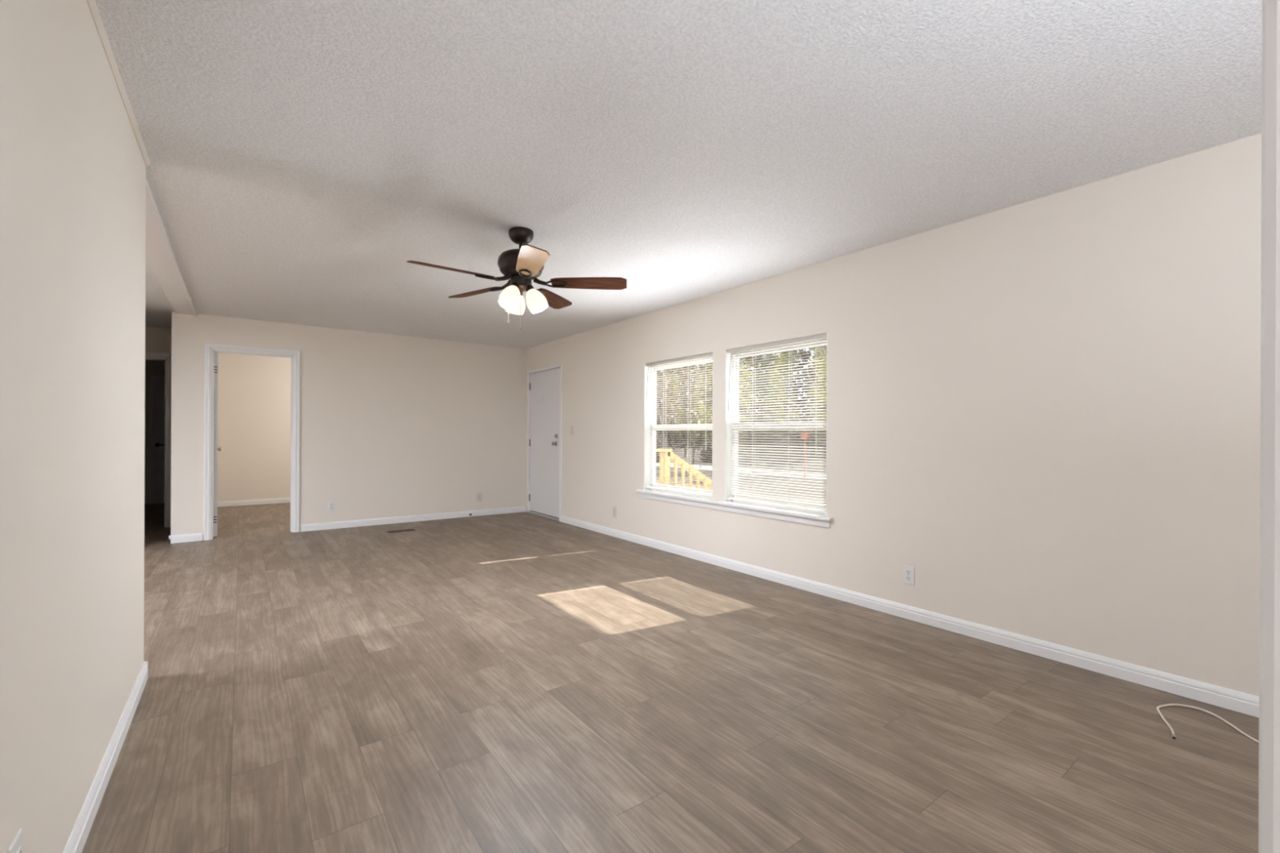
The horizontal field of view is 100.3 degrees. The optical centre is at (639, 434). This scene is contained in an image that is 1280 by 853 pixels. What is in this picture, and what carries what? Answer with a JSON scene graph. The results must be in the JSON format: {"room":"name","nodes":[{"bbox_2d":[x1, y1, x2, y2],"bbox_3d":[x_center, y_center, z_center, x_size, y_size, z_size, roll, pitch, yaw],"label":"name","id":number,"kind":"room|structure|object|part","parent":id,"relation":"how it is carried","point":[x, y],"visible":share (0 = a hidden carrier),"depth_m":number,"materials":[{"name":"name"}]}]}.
{"room":"empty living room","nodes":[
{"label":"empty living room","id":0,"kind":"room"},
{"bbox_2d":[0,0,146,852],"bbox_3d":[-0.422,-0.052,-0.180,0.160,2.440,6.615,0,0,-37],"label":"wall","id":1,"kind":"structure","parent":0,"point":[73,167],"depth_m":1.37,"materials":[{"name":"beige paint"}]},
{"bbox_2d":[7,827,22,852],"bbox_3d":[-1.260,0.876,1.080,0.009,0.120,0.072,0,0,-37],"label":"wall outlet","id":2,"kind":"object","parent":1,"relation":"attached to","point":[16,846],"visible":1,"depth_m":1.08,"materials":[{"name":"white plastic"}]},
{"bbox_2d":[16,845,21,852],"bbox_3d":[-1.258,0.856,1.081,0.004,0.029,0.033,0,0,-37],"label":"receptacle","id":3,"kind":"object","parent":2,"relation":"attached to","point":[18,847],"depth_m":1.08,"materials":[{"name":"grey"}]},
{"bbox_2d":[62,661,147,852],"bbox_3d":[-0.491,1.126,-0.095,0.188,0.083,6.429,0,0,-37],"label":"baseboard","id":4,"kind":"structure","parent":1,"relation":"attached to","point":[77,840],"depth_m":1.75,"materials":[{"name":"white paint"}]},
{"bbox_2d":[86,0,150,166],"bbox_3d":[-0.376,-1.262,-0.088,0.015,0.020,6.515,0,0,-37],"label":"trim","id":5,"kind":"structure","parent":1,"relation":"attached to","point":[91,4],"depth_m":1.88,"materials":[{"name":"beige paint"}]},
{"bbox_2d":[146,179,196,316],"bbox_3d":[-3.560,-1.270,4.116,0.024,0.032,4.032,0,0,-37],"label":"trim","id":6,"kind":"structure","parent":1,"relation":"attached to","point":[149,197],"depth_m":3.49,"materials":[{"name":"white paint"}]},
{"bbox_2d":[144,360,164,503],"bbox_3d":[-9.093,-0.091,7.940,4.106,2.440,0.100,0,0,-37],"label":"wall","id":7,"kind":"structure","parent":0,"point":[153,367],"depth_m":8.69,"materials":[{"name":"beige paint"}]},
{"bbox_2d":[144,498,150,503],"bbox_3d":[-9.303,1.086,7.716,3.310,0.083,0.014,0,0,-37],"label":"baseboard","id":8,"kind":"structure","parent":7,"relation":"attached to","point":[146,500],"depth_m":8.68,"materials":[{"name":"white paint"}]},
{"bbox_2d":[149,375,164,503],"bbox_3d":[-7.652,0.092,8.929,0.790,2.085,0.096,0,0,-37],"label":"door","id":9,"kind":"structure","parent":7,"relation":"in","point":[157,401],"depth_m":8.76,"materials":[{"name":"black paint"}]},
{"bbox_2d":[145,326,171,353],"bbox_3d":[-7.323,-0.084,5.480,4.006,2.440,0.100,0,0,-37],"label":"wall","id":10,"kind":"structure","parent":0,"point":[157,340],"depth_m":6.50,"materials":[{"name":"beige paint"}]},
{"bbox_2d":[145,351,171,527],"bbox_3d":[-6.355,0.075,6.661,0.895,2.132,0.868,0,0,-37],"label":"door frame","id":11,"kind":"structure","parent":10,"relation":"in","point":[166,357],"depth_m":6.55,"materials":[{"name":"white paint"}]},
{"bbox_2d":[217,352,290,501],"bbox_3d":[-5.222,-0.074,9.453,3.910,2.440,0.100,0,0,-37],"label":"wall","id":12,"kind":"structure","parent":0,"point":[254,391],"depth_m":8.63,"materials":[{"name":"beige paint"}]},
{"bbox_2d":[217,497,290,506],"bbox_3d":[-5.194,1.105,9.407,3.910,0.083,0.014,0,0,-37],"label":"baseboard","id":13,"kind":"structure","parent":12,"relation":"attached to","point":[277,500],"depth_m":8.62,"materials":[{"name":"white paint"}]},
{"bbox_2d":[170,311,526,540],"bbox_3d":[-4.604,-0.071,8.539,4.010,2.440,4.303,0,0,-37],"label":"wall","id":14,"kind":"structure","parent":0,"point":[392,425],"depth_m":6.81,"materials":[{"name":"beige paint"}]},
{"bbox_2d":[145,199,193,315],"bbox_3d":[-3.629,-1.276,4.064,0.148,0.022,4.032,0,0,-37],"label":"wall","id":15,"kind":"structure","parent":14,"relation":"attached to","point":[157,255],"depth_m":4.05,"materials":[{"name":"white paint"}]},
{"bbox_2d":[204,342,300,540],"bbox_3d":[-4.617,0.082,6.356,0.906,2.134,0.849,0,0,-37],"label":"door frame","id":16,"kind":"structure","parent":14,"relation":"in","point":[211,447],"depth_m":5.93,"materials":[{"name":"white paint"}]},
{"bbox_2d":[328,501,334,511],"bbox_3d":[-3.749,0.876,6.491,0.072,0.120,0.009,0,0,-37],"label":"wall outlet","id":17,"kind":"object","parent":14,"relation":"attached to","point":[331,504],"visible":1,"depth_m":6.49,"materials":[{"name":"white plastic"}]},
{"bbox_2d":[168,506,525,543],"bbox_3d":[-3.415,1.113,6.925,4.024,0.083,0.314,0,0,-37],"label":"baseboard","id":18,"kind":"structure","parent":14,"relation":"attached to","point":[344,524],"depth_m":6.85,"materials":[{"name":"white paint"}]},
{"bbox_2d":[476,493,481,501],"bbox_3d":[-2.276,0.894,7.583,0.072,0.120,0.018,0,0,-37],"label":"wall jack","id":19,"kind":"object","parent":14,"relation":"attached to","point":[478,495],"visible":1,"depth_m":7.58,"materials":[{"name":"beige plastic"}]},
{"bbox_2d":[81,502,1258,852],"bbox_3d":[-3.169,1.215,3.379,8.166,0.120,15.600,0,0,-37],"label":"floor","id":20,"kind":"structure","parent":0,"point":[522,682],"depth_m":2.20,"materials":[{"name":"laminate"}]},
{"bbox_2d":[386,528,415,533],"bbox_3d":[-2.849,1.154,6.376,0.296,0.006,0.112,0,0,-37],"label":"floor vent","id":21,"kind":"object","parent":20,"relation":"in","point":[405,530],"visible":1,"depth_m":6.37,"materials":[{"name":"brown"}]},
{"bbox_2d":[1156,703,1258,742],"bbox_3d":[2.380,1.175,2.145,0.586,0.012,0.330,0,0,14],"label":"coaxial cable","id":22,"kind":"object","parent":20,"relation":"on","point":[1173,735],"visible":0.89,"depth_m":2.21,"materials":[{"name":"beige plastic"}]},
{"bbox_2d":[94,0,1262,348],"bbox_3d":[-3.157,-1.345,3.379,8.166,0.120,15.600,0,0,-37],"label":"ceiling","id":23,"kind":"structure","parent":0,"point":[300,153],"depth_m":2.21,"materials":[{"name":"white paint"}]},
{"bbox_2d":[406,226,626,329],"bbox_3d":[-0.734,-0.964,3.404,1.296,0.620,1.233,0,0,17],"label":"ceiling fan","id":24,"kind":"object","parent":23,"relation":"hanging from","point":[524,264],"visible":1,"depth_m":3.31,"materials":[{"name":"brown wood"}]},
{"bbox_3d":[-1.087,-0.953,3.098,0.475,0.006,0.148,0,13,-37],"label":"blade","id":25,"kind":"part","parent":24,"relation":"part of","materials":[{"name":"brown wood"}]},
{"bbox_3d":[-1.101,-0.953,3.600,0.475,0.006,0.148,0,13,35],"label":"blade","id":26,"kind":"part","parent":24,"relation":"part of","materials":[{"name":"brown wood"}]},
{"bbox_3d":[-0.796,-0.839,3.267,0.136,0.156,0.130,0,0,-37],"label":"lamp shade","id":27,"kind":"part","parent":24,"relation":"part of","materials":[{"name":"white glass"}]},
{"bbox_3d":[-0.772,-0.918,3.308,0.062,0.065,0.054,0,0,-37],"label":"socket arm","id":28,"kind":"part","parent":24,"relation":"part of","materials":[{"name":"brown metal"}]},
{"bbox_3d":[-0.803,-0.839,3.443,0.128,0.156,0.138,0,0,-37],"label":"lamp shade","id":29,"kind":"part","parent":24,"relation":"part of","materials":[{"name":"white glass"}]},
{"bbox_3d":[-0.693,-0.918,3.359,0.061,0.065,0.057,0,0,-37],"label":"socket arm","id":30,"kind":"part","parent":24,"relation":"part of","materials":[{"name":"brown metal"}]},
{"bbox_3d":[-0.606,-0.951,2.955,0.148,0.006,0.475,14,-5,-19],"label":"blade","id":31,"kind":"part","parent":24,"relation":"part of","materials":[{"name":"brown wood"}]},
{"bbox_3d":[-0.646,-0.839,3.362,0.135,0.156,0.130,0,0,-37],"label":"lamp shade","id":32,"kind":"part","parent":24,"relation":"part of","materials":[{"name":"white glass"}]},
{"bbox_3d":[-0.627,-0.951,3.768,0.148,0.006,0.475,-13,-4,16],"label":"blade","id":33,"kind":"part","parent":24,"relation":"part of","materials":[{"name":"brown wood"}]},
{"bbox_3d":[-0.321,-0.950,3.369,0.475,0.006,0.148,0,-13,-1],"label":"blade","id":34,"kind":"part","parent":24,"relation":"part of","materials":[{"name":"brown wood"}]},
{"bbox_2d":[656,441,826,504],"bbox_3d":[18.630,2.304,70.013,106.434,0.300,170.000,0,0,-37],"label":"ground","id":35,"kind":"structure","parent":0,"point":[704,464],"depth_m":27.23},
{"bbox_2d":[656,432,662,462],"bbox_3d":[1.025,1.026,39.447,2.371,2.412,2.464,0,0,-29],"label":"bush","id":36,"kind":"object","parent":35,"relation":"on","point":[657,439],"visible":0.16,"depth_m":39.01,"materials":[{"name":"green plant"}]},
{"bbox_2d":[657,368,678,395],"bbox_3d":[2.767,-6.386,61.795,3.100,17.414,3.181,0,0,19],"label":"tree","id":37,"kind":"object","parent":35,"relation":"on","point":[674,368],"visible":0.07,"depth_m":61.84,"materials":[{"name":"green plant"}]},
{"bbox_2d":[656,368,681,434],"bbox_3d":[2.105,-5.333,42.629,4.312,15.320,5.190,0,0,10],"label":"tree","id":38,"kind":"object","parent":35,"relation":"on","point":[667,368],"visible":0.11,"depth_m":42.19,"materials":[{"name":"green plant"}]},
{"bbox_2d":[656,373,681,444],"bbox_3d":[0.823,-3.417,31.587,3.629,11.356,4.473,0,0,-9],"label":"tree","id":39,"kind":"object","parent":35,"relation":"on","point":[660,373],"visible":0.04,"depth_m":31.85,"materials":[{"name":"green plant"}]},
{"bbox_2d":[661,365,684,452],"bbox_3d":[3.186,-6.408,50.896,2.340,17.446,2.824,0,0,31],"label":"tree","id":40,"kind":"object","parent":35,"relation":"on","point":[683,366],"visible":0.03,"depth_m":50.93,"materials":[{"name":"green plant"}]},
{"bbox_3d":[3.200,-9.523,50.896,2.340,11.217,2.824,0,0,31],"label":"crown","id":41,"kind":"part","parent":40,"relation":"part of","materials":[{"name":"green plant"}]},
{"bbox_2d":[661,370,688,449],"bbox_3d":[4.739,-3.293,69.177,3.869,11.236,3.488,0,0,43],"label":"tree","id":42,"kind":"object","parent":35,"relation":"on","point":[676,396],"visible":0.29,"depth_m":68.81,"materials":[{"name":"green plant"}]},
{"bbox_2d":[668,369,695,448],"bbox_3d":[5.424,-5.053,73.692,5.822,14.782,4.723,0,0,-38],"label":"tree","id":43,"kind":"object","parent":35,"relation":"on","point":[679,370],"visible":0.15,"depth_m":73.72,"materials":[{"name":"green plant"}]},
{"bbox_2d":[656,448,711,490],"bbox_3d":[0.063,1.355,8.271,2.824,2.310,2.000,0,0,-37],"label":"railing","id":44,"kind":"object","parent":35,"relation":"on","point":[666,455],"visible":0.03,"depth_m":7.36,"materials":[{"name":"yellow wood"}]},
{"bbox_3d":[-0.048,0.220,7.024,1.120,0.040,0.140,0,0,-37],"label":"handrail","id":45,"kind":"part","parent":44,"relation":"part of","materials":[{"name":"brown wood"}]},
{"bbox_3d":[0.349,1.136,7.323,0.090,1.870,0.090,0,0,-37],"label":"post","id":46,"kind":"part","parent":44,"relation":"part of","materials":[{"name":"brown wood"}]},
{"bbox_3d":[1.053,0.740,7.846,1.750,1.070,0.090,0,0,-37],"label":"handrail","id":47,"kind":"part","parent":44,"relation":"part of","materials":[{"name":"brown wood"}]},
{"bbox_2d":[667,365,701,457],"bbox_3d":[3.582,-4.292,46.785,4.466,13.181,3.710,0,0,16],"label":"tree","id":48,"kind":"object","parent":35,"relation":"on","point":[685,411],"visible":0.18,"depth_m":46.71,"materials":[{"name":"green plant"}]},
{"bbox_2d":[671,364,707,444],"bbox_3d":[5.590,-4.594,58.352,4.684,13.825,3.913,0,0,37],"label":"tree","id":49,"kind":"object","parent":35,"relation":"on","point":[694,364],"visible":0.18,"depth_m":58.30,"materials":[{"name":"green plant"}]},
{"bbox_2d":[667,364,712,463],"bbox_3d":[3.711,-4.510,37.695,5.373,13.642,4.359,0,0,28],"label":"tree","id":50,"kind":"object","parent":35,"relation":"on","point":[693,406],"visible":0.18,"depth_m":37.69,"materials":[{"name":"green plant"}]},
{"bbox_2d":[686,370,711,454],"bbox_3d":[5.878,-2.175,53.776,3.180,8.918,3.444,0,0,24],"label":"tree","id":51,"kind":"object","parent":35,"relation":"on","point":[697,391],"visible":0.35,"depth_m":53.72,"materials":[{"name":"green plant"}]},
{"bbox_2d":[696,365,711,447],"bbox_3d":[8.473,-4.874,70.101,4.614,14.440,5.688,0,0,-22],"label":"tree","id":52,"kind":"object","parent":35,"relation":"on","point":[697,366],"visible":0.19,"depth_m":70.05,"materials":[{"name":"green plant"}]},
{"bbox_2d":[656,362,753,468],"bbox_3d":[1.266,-4.112,20.056,5.759,12.787,6.931,0,0,-17],"label":"tree","id":53,"kind":"object","parent":35,"relation":"on","point":[664,381],"visible":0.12,"depth_m":20.18,"materials":[{"name":"green plant"}]},
{"bbox_2d":[699,439,712,454],"bbox_3d":[6.295,1.347,48.675,1.730,1.728,1.665,0,0,16],"label":"bush","id":54,"kind":"object","parent":35,"relation":"on","point":[703,447],"visible":0.11,"depth_m":48.51,"materials":[{"name":"green plant"}]},
{"bbox_2d":[699,443,712,460],"bbox_3d":[5.762,1.451,42.839,2.040,1.484,1.962,0,0,15],"label":"bush","id":55,"kind":"object","parent":35,"relation":"on","point":[710,443],"visible":0.05,"depth_m":42.64,"materials":[{"name":"green plant"}]},
{"bbox_2d":[700,362,712,441],"bbox_3d":[8.597,-6.505,62.281,3.218,17.714,3.221,0,0,8],"label":"tree","id":56,"kind":"object","parent":35,"relation":"on","point":[712,362],"visible":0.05,"depth_m":62.17,"materials":[{"name":"green plant"}]},
{"bbox_3d":[8.619,-9.737,62.133,3.154,11.250,3.236,0,0,14],"label":"crown","id":57,"kind":"part","parent":56,"relation":"part of","materials":[{"name":"green plant"}]},
{"bbox_2d":[701,440,712,462],"bbox_3d":[5.773,1.227,39.834,2.452,1.998,2.549,0,0,4],"label":"bush","id":58,"kind":"object","parent":35,"relation":"on","point":[710,457],"visible":0.23,"depth_m":39.54,"materials":[{"name":"green plant"}]},
{"bbox_2d":[702,364,712,439],"bbox_3d":[9.608,-4.645,73.828,2.537,13.898,2.504,0,0,37],"label":"tree","id":59,"kind":"object","parent":35,"relation":"on","point":[709,402],"visible":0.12,"depth_m":73.97,"materials":[{"name":"green plant"}]},
{"bbox_3d":[9.567,-7.181,73.854,2.539,8.826,2.474,0,0,40],"label":"crown","id":60,"kind":"part","parent":59,"relation":"part of","materials":[{"name":"green plant"}]},
{"bbox_2d":[692,358,750,454],"bbox_3d":[5.581,-3.021,33.904,3.808,10.680,4.125,0,0,-38],"label":"tree","id":61,"kind":"object","parent":35,"relation":"on","point":[710,419],"visible":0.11,"depth_m":33.89,"materials":[{"name":"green plant"}]},
{"bbox_2d":[711,356,768,467],"bbox_3d":[5.639,-3.121,29.534,3.379,10.885,3.748,0,0,10],"label":"tree","id":62,"kind":"object","parent":35,"relation":"on","point":[754,357],"visible":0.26,"depth_m":29.00,"materials":[{"name":"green plant"}]},
{"bbox_2d":[656,344,826,448],"bbox_3d":[12.874,-7.361,88.342,56.929,20.438,56.992,0,0,-37],"label":"woods","id":63,"kind":"object","parent":35,"relation":"on","point":[811,348],"visible":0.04,"depth_m":87.03,"materials":[{"name":"green plant"}]},
{"bbox_2d":[737,446,758,465],"bbox_3d":[6.989,1.462,36.396,2.081,1.470,2.163,0,0,-11],"label":"bush","id":64,"kind":"object","parent":35,"relation":"on","point":[739,446],"visible":0.23,"depth_m":35.98,"materials":[{"name":"green plant"}]},
{"bbox_2d":[738,356,764,439],"bbox_3d":[9.597,-4.250,49.683,5.184,13.161,4.206,0,0,-26],"label":"tree","id":65,"kind":"object","parent":35,"relation":"on","point":[753,357],"visible":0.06,"depth_m":49.70,"materials":[{"name":"green plant"}]},
{"bbox_2d":[746,439,772,461],"bbox_3d":[9.497,1.245,42.861,2.299,1.996,2.212,0,0,43],"label":"bush","id":66,"kind":"object","parent":35,"relation":"on","point":[754,439],"visible":0.14,"depth_m":42.50,"materials":[{"name":"green plant"}]},
{"bbox_2d":[751,354,767,435],"bbox_3d":[16.289,-4.905,72.618,2.190,14.481,2.158,0,0,4],"label":"tree","id":67,"kind":"object","parent":35,"relation":"on","point":[759,354],"visible":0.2,"depth_m":72.54,"materials":[{"name":"green plant"}]},
{"bbox_2d":[738,351,781,462],"bbox_3d":[8.918,-4.888,39.535,4.071,14.462,4.900,0,0,16],"label":"tree","id":68,"kind":"object","parent":35,"relation":"on","point":[775,352],"visible":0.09,"depth_m":39.10,"materials":[{"name":"green plant"}]},
{"bbox_2d":[756,352,776,439],"bbox_3d":[12.361,-5.575,53.183,2.122,15.820,2.561,0,0,-4],"label":"tree","id":69,"kind":"object","parent":35,"relation":"on","point":[770,353],"visible":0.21,"depth_m":52.85,"materials":[{"name":"green plant"}]},
{"bbox_3d":[12.373,-8.399,53.183,2.122,10.171,2.561,0,0,-4],"label":"crown","id":70,"kind":"part","parent":69,"relation":"part of","materials":[{"name":"green plant"}]},
{"bbox_2d":[763,353,779,450],"bbox_3d":[15.477,-4.543,62.815,2.447,13.744,2.511,0,0,-4],"label":"tree","id":71,"kind":"object","parent":35,"relation":"on","point":[773,353],"visible":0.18,"depth_m":62.79,"materials":[{"name":"green plant"}]},
{"bbox_3d":[15.489,-7.050,62.815,2.447,8.729,2.511,0,0,-4],"label":"crown","id":72,"kind":"part","parent":71,"relation":"part of","materials":[{"name":"green plant"}]},
{"bbox_2d":[756,358,790,450],"bbox_3d":[14.663,-3.101,57.759,4.223,10.934,3.898,0,0,37],"label":"tree","id":73,"kind":"object","parent":35,"relation":"on","point":[777,358],"visible":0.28,"depth_m":57.73,"materials":[{"name":"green plant"}]},
{"bbox_2d":[766,366,789,442],"bbox_3d":[17.388,-3.299,66.531,3.528,11.368,3.914,0,0,14],"label":"tree","id":74,"kind":"object","parent":35,"relation":"on","point":[776,366],"visible":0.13,"depth_m":66.19,"materials":[{"name":"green plant"}]},
{"bbox_2d":[775,370,791,435],"bbox_3d":[19.200,-3.282,69.965,4.430,11.247,3.594,0,0,1],"label":"tree","id":75,"kind":"object","parent":35,"relation":"on","point":[789,371],"visible":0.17,"depth_m":69.97,"materials":[{"name":"green plant"}]},
{"bbox_2d":[766,350,804,448],"bbox_3d":[12.619,-3.237,46.597,3.854,11.194,3.474,0,0,12],"label":"tree","id":76,"kind":"object","parent":35,"relation":"on","point":[788,350],"visible":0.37,"depth_m":46.28,"materials":[{"name":"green plant"}]},
{"bbox_2d":[773,349,799,467],"bbox_3d":[9.180,-4.342,32.483,1.784,13.257,2.153,0,0,-45],"label":"tree","id":77,"kind":"object","parent":35,"relation":"on","point":[791,354],"visible":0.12,"depth_m":32.51,"materials":[{"name":"green plant"}]},
{"bbox_3d":[9.193,-6.709,32.491,2.146,8.523,1.778,0,0,44],"label":"crown","id":78,"kind":"part","parent":77,"relation":"part of","materials":[{"name":"green plant"}]},
{"bbox_2d":[800,431,808,477],"bbox_3d":[7.659,1.004,24.843,0.340,2.200,0.080,0,0,28],"label":"roadside sign","id":79,"kind":"object","parent":35,"relation":"on","point":[801,432],"visible":0.44,"depth_m":24.82,"materials":[{"name":"orange"}]},
{"bbox_3d":[7.664,0.065,24.843,0.340,0.320,0.040,0,0,21],"label":"panel","id":80,"kind":"part","parent":79,"relation":"part of","materials":[{"name":"orange"}]},
{"bbox_2d":[796,360,820,452],"bbox_3d":[18.497,-3.032,58.352,4.224,10.724,3.427,0,0,-1],"label":"tree","id":81,"kind":"object","parent":35,"relation":"on","point":[803,361],"visible":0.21,"depth_m":58.26,"materials":[{"name":"green plant"}]},
{"bbox_2d":[802,344,826,469],"bbox_3d":[9.900,-3.245,27.530,3.472,11.185,3.851,0,0,26],"label":"tree","id":82,"kind":"object","parent":35,"relation":"on","point":[818,365],"visible":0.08,"depth_m":27.75,"materials":[{"name":"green plant"}]},
{"bbox_2d":[804,346,826,443],"bbox_3d":[16.984,-3.288,49.478,3.905,11.341,3.520,0,0,36],"label":"tree","id":83,"kind":"object","parent":35,"relation":"on","point":[814,346],"visible":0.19,"depth_m":49.20,"materials":[{"name":"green plant"}]},
{"bbox_2d":[804,346,826,440],"bbox_3d":[13.329,-3.451,36.937,3.688,11.542,4.546,0,0,13],"label":"tree","id":84,"kind":"object","parent":35,"relation":"on","point":[822,347],"visible":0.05,"depth_m":37.07,"materials":[{"name":"green plant"}]},
{"bbox_2d":[808,434,826,458],"bbox_3d":[15.588,1.154,45.122,2.496,2.268,2.594,0,0,-36],"label":"bush","id":85,"kind":"object","parent":35,"relation":"on","point":[822,434],"visible":0.18,"depth_m":44.82,"materials":[{"name":"green plant"}]},
{"bbox_2d":[808,345,826,377],"bbox_3d":[14.678,-5.544,41.495,2.885,15.796,2.815,0,0,10],"label":"tree","id":86,"kind":"object","parent":35,"relation":"on","point":[820,345],"visible":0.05,"depth_m":42.14,"materials":[{"name":"green plant"}]},
{"bbox_2d":[813,360,826,440],"bbox_3d":[19.614,-3.351,53.875,4.442,11.502,4.101,0,0,37],"label":"tree","id":87,"kind":"object","parent":35,"relation":"on","point":[825,361],"visible":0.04,"depth_m":53.65,"materials":[{"name":"green plant"}]},
{"bbox_2d":[525,133,1261,696],"bbox_3d":[0.050,-0.050,5.774,0.150,2.440,15.600,0,0,-37],"label":"wall","id":88,"kind":"structure","parent":0,"point":[1046,410],"depth_m":2.91,"materials":[{"name":"beige paint"}]},
{"bbox_2d":[526,364,562,521],"bbox_3d":[-1.319,0.115,7.566,0.182,2.097,1.059,0,0,-37],"label":"door","id":89,"kind":"structure","parent":88,"relation":"in","point":[544,440],"depth_m":7.55,"materials":[{"name":"white paint"}]},
{"bbox_3d":[-1.169,0.129,7.267,0.064,0.072,0.072,0,0,-37],"label":"knob","id":90,"kind":"part","parent":89,"relation":"part of","materials":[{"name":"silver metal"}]},
{"bbox_2d":[570,426,573,435],"bbox_3d":[-0.881,-0.046,6.889,0.012,0.120,0.072,0,0,-37],"label":"light switch","id":91,"kind":"object","parent":88,"relation":"attached to","point":[571,427],"visible":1,"depth_m":6.88,"materials":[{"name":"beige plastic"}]},
{"bbox_2d":[612,506,616,517],"bbox_3d":[-0.291,0.889,6.094,0.009,0.120,0.072,0,0,-37],"label":"wall outlet","id":92,"kind":"object","parent":88,"relation":"attached to","point":[614,514],"visible":1,"depth_m":6.09,"materials":[{"name":"beige plastic"}]},
{"bbox_2d":[643,351,713,500],"bbox_3d":[0.411,-0.073,5.291,0.149,1.340,1.035,0,0,-37],"label":"window","id":93,"kind":"structure","parent":88,"relation":"in","point":[678,427],"depth_m":5.67,"materials":[{"name":"white plastic"}]},
{"bbox_2d":[645,352,712,497],"bbox_3d":[0.366,-0.085,5.258,0.052,1.315,1.007,0,0,-37],"label":"window blind","id":94,"kind":"object","parent":93,"relation":"attached to","point":[710,354],"visible":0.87,"depth_m":5.21,"materials":[{"name":"grey plastic"}]},
{"bbox_3d":[0.248,-0.076,5.432,0.031,1.276,0.008,0,0,-37],"label":"ladder cord","id":95,"kind":"part","parent":94,"relation":"part of","materials":[{"name":"white plastic"}]},
{"bbox_3d":[0.371,0.565,5.264,0.024,0.014,1.007,0,0,-37],"label":"rail","id":96,"kind":"part","parent":94,"relation":"part of","materials":[{"name":"white plastic"}]},
{"bbox_3d":[0.471,-0.075,5.133,0.031,1.276,0.008,0,0,-37],"label":"ladder cord","id":97,"kind":"part","parent":94,"relation":"part of","materials":[{"name":"white fabric"}]},
{"bbox_3d":[0.606,-0.283,4.920,0.012,0.860,0.019,0,0,-37],"label":"pull cord","id":98,"kind":"part","parent":94,"relation":"part of","materials":[{"name":"white plastic"}]},
{"bbox_3d":[0.429,0.234,5.306,0.028,0.657,0.991,0,0,-37],"label":"sash","id":99,"kind":"part","parent":93,"relation":"part of","materials":[{"name":"white plastic"}]},
{"bbox_3d":[0.456,-0.372,5.324,0.024,0.675,0.991,0,0,-37],"label":"sash","id":100,"kind":"part","parent":93,"relation":"part of","materials":[{"name":"white plastic"}]},
{"bbox_2d":[635,489,832,528],"bbox_3d":[0.704,0.636,4.800,0.124,0.079,2.347,0,0,-37],"label":"sill","id":101,"kind":"structure","parent":88,"relation":"attached to","point":[784,514],"depth_m":4.51,"materials":[{"name":"white paint"}]},
{"bbox_2d":[724,332,827,516],"bbox_3d":[1.116,-0.070,4.345,0.149,1.340,1.028,0,0,-37],"label":"window","id":102,"kind":"structure","parent":88,"relation":"in","point":[728,414],"depth_m":4.71,"materials":[{"name":"white plastic"}]},
{"bbox_2d":[727,333,826,512],"bbox_3d":[1.072,-0.082,4.312,0.052,1.315,1.000,0,0,-37],"label":"window blind","id":103,"kind":"object","parent":102,"relation":"attached to","point":[816,337],"visible":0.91,"depth_m":4.25,"materials":[{"name":"grey plastic"}]},
{"bbox_3d":[0.954,-0.073,4.484,0.031,1.276,0.008,0,0,-37],"label":"ladder cord","id":104,"kind":"part","parent":103,"relation":"part of","materials":[{"name":"white fabric"}]},
{"bbox_3d":[1.077,0.569,4.318,0.024,0.014,1.000,0,0,-37],"label":"rail","id":105,"kind":"part","parent":103,"relation":"part of","materials":[{"name":"white plastic"}]},
{"bbox_3d":[1.176,-0.072,4.188,0.031,1.276,0.008,0,0,-37],"label":"ladder cord","id":106,"kind":"part","parent":103,"relation":"part of","materials":[{"name":"white fabric"}]},
{"bbox_3d":[1.309,-0.279,3.976,0.012,0.860,0.019,0,0,-37],"label":"pull cord","id":107,"kind":"part","parent":103,"relation":"part of","materials":[{"name":"white plastic"}]},
{"bbox_3d":[1.135,0.237,4.359,0.028,0.657,0.984,0,0,-37],"label":"sash","id":108,"kind":"part","parent":102,"relation":"part of","materials":[{"name":"white plastic"}]},
{"bbox_3d":[1.161,-0.368,4.377,0.024,0.675,0.984,0,0,-37],"label":"sash","id":109,"kind":"part","parent":102,"relation":"part of","materials":[{"name":"white plastic"}]},
{"bbox_2d":[902,564,914,585],"bbox_3d":[1.712,0.898,3.406,0.009,0.120,0.072,0,0,-37],"label":"wall outlet","id":110,"kind":"object","parent":88,"relation":"attached to","point":[908,571],"visible":1,"depth_m":3.40,"materials":[{"name":"white plastic"}]},
{"bbox_2d":[906,575,911,581],"bbox_3d":[1.710,0.918,3.405,0.004,0.029,0.033,0,0,-37],"label":"receptacle","id":111,"kind":"object","parent":110,"relation":"attached to","point":[908,577],"depth_m":3.40,"materials":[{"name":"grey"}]},
{"bbox_2d":[906,568,911,574],"bbox_3d":[1.710,0.878,3.405,0.004,0.029,0.033,0,0,-37],"label":"receptacle","id":112,"kind":"object","parent":110,"relation":"attached to","point":[908,571],"depth_m":3.40,"materials":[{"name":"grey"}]},
{"bbox_2d":[560,515,1258,717],"bbox_3d":[1.767,1.136,3.326,0.014,0.083,9.415,0,0,-37],"label":"baseboard","id":113,"kind":"structure","parent":88,"relation":"attached to","point":[1241,702],"depth_m":3.00,"materials":[{"name":"white paint"}]},
{"bbox_3d":[0.422,-0.048,0.269,0.123,2.440,0.097,0,0,-37],"label":"wall","id":114,"kind":"structure","parent":0,"visible":0},
{"bbox_2d":[1257,0,1279,852],"bbox_3d":[0.396,-0.048,0.261,0.106,2.438,0.116,0,0,-37],"label":"trim","id":115,"kind":"structure","parent":114,"relation":"attached to","point":[1269,491],"depth_m":0.28,"materials":[{"name":"white paint"}]}
]}

